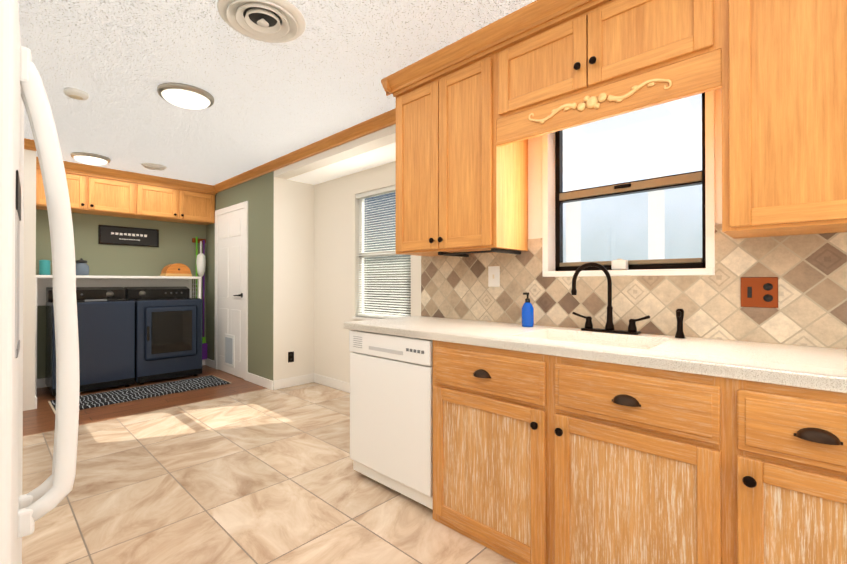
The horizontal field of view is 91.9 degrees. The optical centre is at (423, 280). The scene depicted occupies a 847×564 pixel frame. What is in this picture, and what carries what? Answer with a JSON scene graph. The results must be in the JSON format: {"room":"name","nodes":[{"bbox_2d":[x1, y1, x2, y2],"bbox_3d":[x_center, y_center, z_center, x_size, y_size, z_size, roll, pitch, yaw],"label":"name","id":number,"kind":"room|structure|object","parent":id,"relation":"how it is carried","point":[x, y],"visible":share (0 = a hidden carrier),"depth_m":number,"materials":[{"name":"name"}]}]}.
{"room":"kitchen","nodes":[
{"label":"kitchen","id":0,"kind":"room"},
{"bbox_2d":[23,149,35,410],"bbox_3d":[-3.959,-0.045,4.026,1.000,2.440,0.150,0,0,43],"label":"wall","id":1,"kind":"structure","parent":0,"point":[29,281],"depth_m":3.71,"materials":[{"name":"white paint"}]},
{"bbox_2d":[36,209,205,378],"bbox_3d":[-4.141,-0.041,4.674,0.150,2.440,3.050,0,0,43],"label":"wall","id":2,"kind":"structure","parent":0,"point":[176,245],"depth_m":5.01,"materials":[{"name":"green paint"}]},
{"bbox_2d":[36,168,139,218],"bbox_3d":[-3.828,-0.967,4.645,0.347,0.380,0.928,0,0,43],"label":"upper cabinet","id":3,"kind":"object","parent":2,"relation":"attached to","point":[101,196],"depth_m":4.61,"materials":[{"name":"brown wood"}]},
{"bbox_2d":[37,359,204,387],"bbox_3d":[-3.654,1.131,5.069,0.014,0.100,1.800,0,0,43],"label":"baseboard","id":4,"kind":"structure","parent":2,"relation":"attached to","point":[40,382],"depth_m":4.49,"materials":[{"name":"white wood"}]},
{"bbox_2d":[98,225,158,246],"bbox_3d":[-3.643,-0.544,5.081,0.022,0.230,0.620,0,0,43],"label":"sign","id":5,"kind":"object","parent":2,"relation":"attached to","point":[120,235],"visible":1,"depth_m":5.06,"materials":[{"name":"black"}]},
{"bbox_2d":[136,184,214,224],"bbox_3d":[-3.247,-0.963,5.268,0.347,0.380,0.964,0,0,43],"label":"upper cabinet","id":6,"kind":"object","parent":2,"relation":"attached to","point":[157,203],"depth_m":5.18,"materials":[{"name":"brown wood"}]},
{"bbox_2d":[36,156,215,194],"bbox_3d":[-3.510,-1.208,4.946,0.404,0.105,1.800,0,0,43],"label":"crown molding","id":7,"kind":"structure","parent":6,"relation":"attached to","point":[96,171],"depth_m":4.81,"materials":[{"name":"brown wood"}]},
{"bbox_2d":[192,237,206,359],"bbox_3d":[-3.054,0.243,5.607,0.156,1.680,0.170,0,0,43],"label":"broom","id":8,"kind":"object","parent":2,"relation":"hanging from","point":[200,263],"visible":0.71,"depth_m":5.60,"materials":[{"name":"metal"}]},
{"bbox_2d":[23,365,266,435],"bbox_3d":[-3.413,1.201,4.091,2.000,0.050,3.200,0,0,43],"label":"floor","id":9,"kind":"structure","parent":0,"point":[40,418],"depth_m":3.97,"materials":[{"name":"brown wood"}]},
{"bbox_2d":[45,287,134,395],"bbox_3d":[-3.672,0.627,4.517,0.664,1.099,0.685,0,0,43],"label":"washer","id":10,"kind":"object","parent":9,"relation":"on","point":[106,325],"visible":0.69,"depth_m":4.36,"materials":[{"name":"blue painted metal"}]},
{"bbox_2d":[35,275,201,394],"bbox_3d":[-3.566,0.564,4.866,0.417,1.228,1.580,0,0,43],"label":"shelf","id":11,"kind":"object","parent":9,"relation":"on","point":[43,282],"visible":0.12,"depth_m":4.87,"materials":[{"name":"white wood"}]},
{"bbox_2d":[39,260,50,274],"bbox_3d":[-4.045,-0.137,4.373,0.090,0.165,0.090,0,0,43],"label":"canister","id":12,"kind":"object","parent":11,"relation":"on","point":[44,267],"visible":0.92,"depth_m":4.34,"materials":[{"name":"teal ceramic"}]},
{"bbox_2d":[75,258,88,274],"bbox_3d":[-3.826,-0.149,4.579,0.138,0.193,0.140,0,0,43],"label":"glass jar","id":13,"kind":"object","parent":11,"relation":"on","point":[82,267],"visible":0.92,"depth_m":4.54,"materials":[{"name":"blue"}]},
{"bbox_2d":[160,263,191,275],"bbox_3d":[-3.177,-0.132,5.259,0.242,0.165,0.300,0,0,43],"label":"bread box","id":14,"kind":"object","parent":11,"relation":"on","point":[178,269],"visible":0.94,"depth_m":5.18,"materials":[{"name":"brown wood"}]},
{"bbox_2d":[48,375,230,413],"bbox_3d":[-2.912,1.170,4.321,0.560,0.012,1.510,0,0,43],"label":"rug","id":15,"kind":"object","parent":9,"relation":"on","point":[119,396],"visible":0.92,"depth_m":4.28,"materials":[{"name":"black fabric"}]},
{"bbox_2d":[124,286,201,384],"bbox_3d":[-3.180,0.630,5.011,0.710,1.099,0.680,0,0,43],"label":"dryer","id":16,"kind":"object","parent":9,"relation":"on","point":[168,332],"visible":0.85,"depth_m":4.79,"materials":[{"name":"painted metal"},{"name":"dark glass"}]},
{"bbox_2d":[206,171,273,380],"bbox_3d":[-2.333,-0.039,5.175,2.110,2.440,0.150,0,0,43],"label":"wall","id":17,"kind":"structure","parent":0,"point":[257,193],"depth_m":4.67,"materials":[{"name":"green paint"}]},
{"bbox_2d":[205,358,213,367],"bbox_3d":[-2.904,1.133,5.590,0.320,0.100,0.014,0,0,43],"label":"baseboard","id":18,"kind":"structure","parent":17,"relation":"attached to","point":[208,362],"depth_m":5.60,"materials":[{"name":"white wood"}]},
{"bbox_2d":[217,209,243,378],"bbox_3d":[-2.448,0.158,5.130,0.834,2.029,0.067,0,0,43],"label":"laundry door","id":19,"kind":"structure","parent":17,"relation":"in","point":[230,292],"depth_m":5.12,"materials":[{"name":"white painted wood"}]},
{"bbox_2d":[214,201,247,380],"bbox_3d":[-2.430,0.123,5.150,0.990,2.115,0.018,0,0,43],"label":"door frame","id":20,"kind":"structure","parent":17,"relation":"attached to","point":[236,207],"depth_m":4.85,"materials":[{"name":"white wood"}]},
{"bbox_2d":[247,372,272,389],"bbox_3d":[-1.839,1.128,4.596,0.634,0.100,0.014,0,0,43],"label":"baseboard","id":21,"kind":"structure","parent":17,"relation":"attached to","point":[264,382],"depth_m":4.57,"materials":[{"name":"white wood"}]},
{"bbox_2d":[22,382,516,563],"bbox_3d":[-0.136,1.187,1.374,6.500,0.050,3.700,0,0,43],"label":"floor","id":22,"kind":"structure","parent":0,"point":[266,476],"depth_m":2.21,"materials":[{"name":"beige tile"}]},
{"bbox_2d":[0,0,79,563],"bbox_3d":[-1.281,0.264,0.854,0.856,1.770,0.900,0,0,-43],"label":"refrigerator","id":23,"kind":"object","parent":22,"relation":"on","point":[21,85],"visible":1,"depth_m":1.03,"materials":[{"name":"white metal"}]},
{"bbox_2d":[349,330,432,509],"bbox_3d":[0.005,0.731,2.452,0.658,0.871,0.628,0,0,43],"label":"dishwasher","id":24,"kind":"object","parent":22,"relation":"on","point":[391,411],"visible":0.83,"depth_m":2.19,"materials":[{"name":"white metal"}]},
{"bbox_2d":[433,340,532,563],"bbox_3d":[0.487,0.728,1.996,0.656,0.872,0.638,0,0,43],"label":"base cabinet","id":25,"kind":"object","parent":22,"relation":"on","point":[483,396],"depth_m":1.77,"materials":[{"name":"brown wood"}]},
{"bbox_2d":[343,316,846,392],"bbox_3d":[0.716,0.342,1.781,2.705,0.187,0.631,0,0,43],"label":"countertop","id":26,"kind":"structure","parent":25,"relation":"on","point":[818,368],"depth_m":1.50,"materials":[{"name":"white stone"}]},
{"bbox_2d":[522,292,533,326],"bbox_3d":[0.561,0.158,2.214,0.063,0.184,0.072,0,0,43],"label":"soap bottle","id":27,"kind":"object","parent":26,"relation":"on","point":[527,314],"visible":1,"depth_m":2.19,"materials":[{"name":"blue plastic"}]},
{"bbox_2d":[571,262,649,334],"bbox_3d":[0.850,0.081,1.915,0.355,0.334,0.179,0,0,43],"label":"faucet","id":28,"kind":"object","parent":26,"relation":"on","point":[610,327],"visible":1,"depth_m":1.95,"materials":[{"name":"black metal"}]},
{"bbox_2d":[675,309,684,337],"bbox_3d":[1.100,0.185,1.758,0.039,0.125,0.050,0,0,43],"label":"sprayer","id":29,"kind":"object","parent":26,"relation":"on","point":[679,318],"visible":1,"depth_m":1.75,"materials":[{"name":"black metal"}]},
{"bbox_2d":[533,353,704,563],"bbox_3d":[0.914,0.726,1.597,0.673,0.872,0.638,0,0,43],"label":"base cabinet","id":30,"kind":"object","parent":22,"relation":"on","point":[543,459],"depth_m":1.41,"materials":[{"name":"brown wood"}]},
{"bbox_2d":[705,375,846,563],"bbox_3d":[1.254,0.725,1.280,0.494,0.872,0.638,0,0,43],"label":"base cabinet","id":31,"kind":"object","parent":22,"relation":"on","point":[776,455],"depth_m":1.13,"materials":[{"name":"brown wood"}]},
{"bbox_2d":[18,0,535,184],"bbox_3d":[-1.037,-1.306,1.887,8.500,0.060,3.200,0,0,43],"label":"ceiling","id":32,"kind":"structure","parent":0,"point":[318,79],"depth_m":2.48,"materials":[{"name":"white paint"}]},
{"bbox_2d":[64,87,88,100],"bbox_3d":[-2.341,-1.251,2.761,0.130,0.039,0.130,0,0,43],"label":"smoke detector","id":33,"kind":"object","parent":32,"relation":"attached to","point":[75,93],"visible":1,"depth_m":2.73,"materials":[{"name":"white plastic"}]},
{"bbox_2d":[70,152,110,164],"bbox_3d":[-3.402,-1.227,4.189,0.320,0.074,0.320,0,0,43],"label":"ceiling light","id":34,"kind":"object","parent":32,"relation":"attached to","point":[89,158],"visible":1,"depth_m":4.11,"materials":[{"name":"white glass"}]},
{"bbox_2d":[141,163,166,170],"bbox_3d":[-2.967,-1.246,4.508,0.240,0.032,0.240,0,0,43],"label":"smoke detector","id":35,"kind":"object","parent":32,"relation":"in","point":[155,166],"visible":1,"depth_m":4.48,"materials":[{"name":"white plastic"}]},
{"bbox_2d":[157,82,213,108],"bbox_3d":[-1.621,-1.234,2.800,0.340,0.074,0.340,0,0,43],"label":"ceiling light","id":36,"kind":"object","parent":32,"relation":"attached to","point":[186,96],"visible":1,"depth_m":2.72,"materials":[{"name":"white glass"}]},
{"bbox_2d":[217,0,305,42],"bbox_3d":[-0.779,-1.259,1.987,0.400,0.032,0.400,0,0,43],"label":"ceiling vent","id":37,"kind":"object","parent":32,"relation":"in","point":[275,21],"visible":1,"depth_m":1.98,"materials":[{"name":"white plastic"}]},
{"bbox_2d":[273,177,313,380],"bbox_3d":[-1.445,-0.041,4.689,0.150,2.440,0.650,0,0,43],"label":"wall","id":38,"kind":"structure","parent":0,"point":[293,301],"depth_m":4.57,"materials":[{"name":"white paint"}]},
{"bbox_2d":[288,351,293,362],"bbox_3d":[-1.470,0.850,4.543,0.008,0.115,0.070,0,0,43],"label":"outlet","id":39,"kind":"object","parent":38,"relation":"attached to","point":[290,356],"visible":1,"depth_m":4.54,"materials":[{"name":"black plastic"}]},
{"bbox_2d":[273,373,312,389],"bbox_3d":[-1.444,1.128,4.566,0.017,0.100,0.480,0,0,43],"label":"baseboard","id":40,"kind":"structure","parent":38,"relation":"attached to","point":[296,381],"depth_m":4.54,"materials":[{"name":"white wood"}]},
{"bbox_2d":[274,124,395,178],"bbox_3d":[-0.761,-1.191,3.714,2.190,0.150,0.150,0,0,43],"label":"wall","id":41,"kind":"structure","parent":0,"point":[371,141],"depth_m":3.63,"materials":[{"name":"white paint"}]},
{"bbox_2d":[213,108,395,192],"bbox_3d":[-1.306,-1.222,4.082,4.150,0.085,0.055,0,0,43],"label":"crown molding","id":42,"kind":"structure","parent":41,"relation":"attached to","point":[376,123],"depth_m":3.76,"materials":[{"name":"brown wood"}]},
{"bbox_2d":[287,142,395,184],"bbox_3d":[-0.539,-1.145,3.951,2.190,0.060,0.500,0,0,43],"label":"ceiling","id":43,"kind":"structure","parent":0,"point":[386,154],"depth_m":4.01,"materials":[{"name":"white paint"}]},
{"bbox_2d":[314,161,420,382],"bbox_3d":[-0.492,-0.044,4.106,2.340,2.440,0.100,0,0,43],"label":"wall","id":44,"kind":"structure","parent":0,"point":[336,235],"depth_m":4.43,"materials":[{"name":"white paint"}]},
{"bbox_2d":[313,373,349,392],"bbox_3d":[-0.476,1.125,4.007,2.190,0.100,0.014,0,0,43],"label":"baseboard","id":45,"kind":"structure","parent":44,"relation":"attached to","point":[327,381],"depth_m":4.49,"materials":[{"name":"white wood"}]},
{"bbox_2d":[352,316,381,319],"bbox_3d":[-0.400,0.388,3.975,0.870,0.025,0.075,0,0,43],"label":"trim","id":46,"kind":"structure","parent":44,"relation":"attached to","point":[363,318],"depth_m":4.14,"materials":[{"name":"white wood"}]},
{"bbox_2d":[359,191,410,317],"bbox_3d":[-0.363,-0.260,4.018,0.810,1.270,0.035,0,0,43],"label":"nook window","id":47,"kind":"structure","parent":44,"relation":"in","point":[361,225],"depth_m":4.22,"materials":[{"name":"white"}]},
{"bbox_2d":[356,185,410,318],"bbox_3d":[-0.395,-0.261,3.984,0.802,1.263,0.040,0,0,43],"label":"blinds","id":48,"kind":"object","parent":47,"relation":"attached to","point":[364,195],"visible":0.67,"depth_m":4.00,"materials":[{"name":"white plastic"}]},
{"bbox_2d":[424,88,836,348],"bbox_3d":[1.575,-0.058,1.528,4.200,2.440,0.150,0,0,43],"label":"wall","id":49,"kind":"structure","parent":0,"point":[534,187],"depth_m":2.29,"materials":[{"name":"white paint"}]},
{"bbox_2d":[396,53,531,255],"bbox_3d":[0.203,-0.667,2.468,0.755,1.000,0.347,0,0,43],"label":"upper cabinet","id":50,"kind":"object","parent":49,"relation":"attached to","point":[462,174],"depth_m":2.27,"materials":[{"name":"brown wood"}]},
{"bbox_2d":[381,0,611,97],"bbox_3d":[0.835,-1.224,1.844,2.645,0.105,0.407,0,0,43],"label":"crown molding","id":51,"kind":"structure","parent":50,"relation":"attached to","point":[525,22],"depth_m":2.08,"materials":[{"name":"brown wood"}]},
{"bbox_2d":[496,0,723,137],"bbox_3d":[0.822,-0.998,1.891,0.940,0.345,0.347,0,0,43],"label":"upper cabinet","id":52,"kind":"object","parent":49,"relation":"attached to","point":[615,57],"depth_m":1.71,"materials":[{"name":"brown wood"}]},
{"bbox_2d":[542,90,714,276],"bbox_3d":[0.977,-0.453,2.036,0.785,0.865,0.097,0,0,43],"label":"trim","id":53,"kind":"structure","parent":49,"relation":"attached to","point":[548,205],"depth_m":1.95,"materials":[{"name":"white"}]},
{"bbox_2d":[611,259,627,269],"bbox_3d":[0.977,-0.079,2.038,0.070,0.056,0.040,0,0,43],"label":"gadget","id":54,"kind":"object","parent":53,"relation":"on","point":[619,264],"visible":0.96,"depth_m":2.02,"materials":[{"name":"white plastic"}]},
{"bbox_2d":[555,92,705,270],"bbox_3d":[1.016,-0.467,2.078,0.725,0.835,0.062,0,0,43],"label":"window","id":55,"kind":"structure","parent":49,"relation":"in","point":[685,180],"depth_m":2.05,"materials":[{"name":"clear glass"}]},
{"bbox_2d":[421,224,846,348],"bbox_3d":[1.174,0.006,1.794,3.250,0.485,0.008,0,0,43],"label":"tile backsplash","id":56,"kind":"structure","parent":49,"relation":"attached to","point":[809,271],"depth_m":1.79,"materials":[{"name":"tile"}]},
{"bbox_2d":[488,266,499,286],"bbox_3d":[0.425,-0.023,2.480,0.080,0.124,0.010,0,0,43],"label":"light switch","id":57,"kind":"object","parent":56,"relation":"attached to","point":[493,276],"visible":1,"depth_m":2.48,"materials":[{"name":"white plastic"}]},
{"bbox_2d":[741,277,777,307],"bbox_3d":[1.336,0.048,1.630,0.116,0.120,0.008,0,0,43],"label":"outlet","id":58,"kind":"object","parent":56,"relation":"attached to","point":[759,292],"visible":1,"depth_m":1.63,"materials":[{"name":"brown"}]},
{"bbox_2d":[716,0,846,238],"bbox_3d":[1.493,-0.674,1.264,0.895,1.000,0.347,0,0,43],"label":"upper cabinet","id":59,"kind":"object","parent":49,"relation":"attached to","point":[775,71],"depth_m":1.34,"materials":[{"name":"brown wood"}]},
{"label":"outside","id":60,"kind":"structure","parent":0,"visible":0},
{"bbox_2d":[563,93,701,262],"bbox_3d":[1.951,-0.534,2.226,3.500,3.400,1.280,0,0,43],"label":"window glass","id":61,"kind":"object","parent":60,"point":[680,108],"depth_m":3.15,"materials":[{"name":"clear glass"}]}
]}

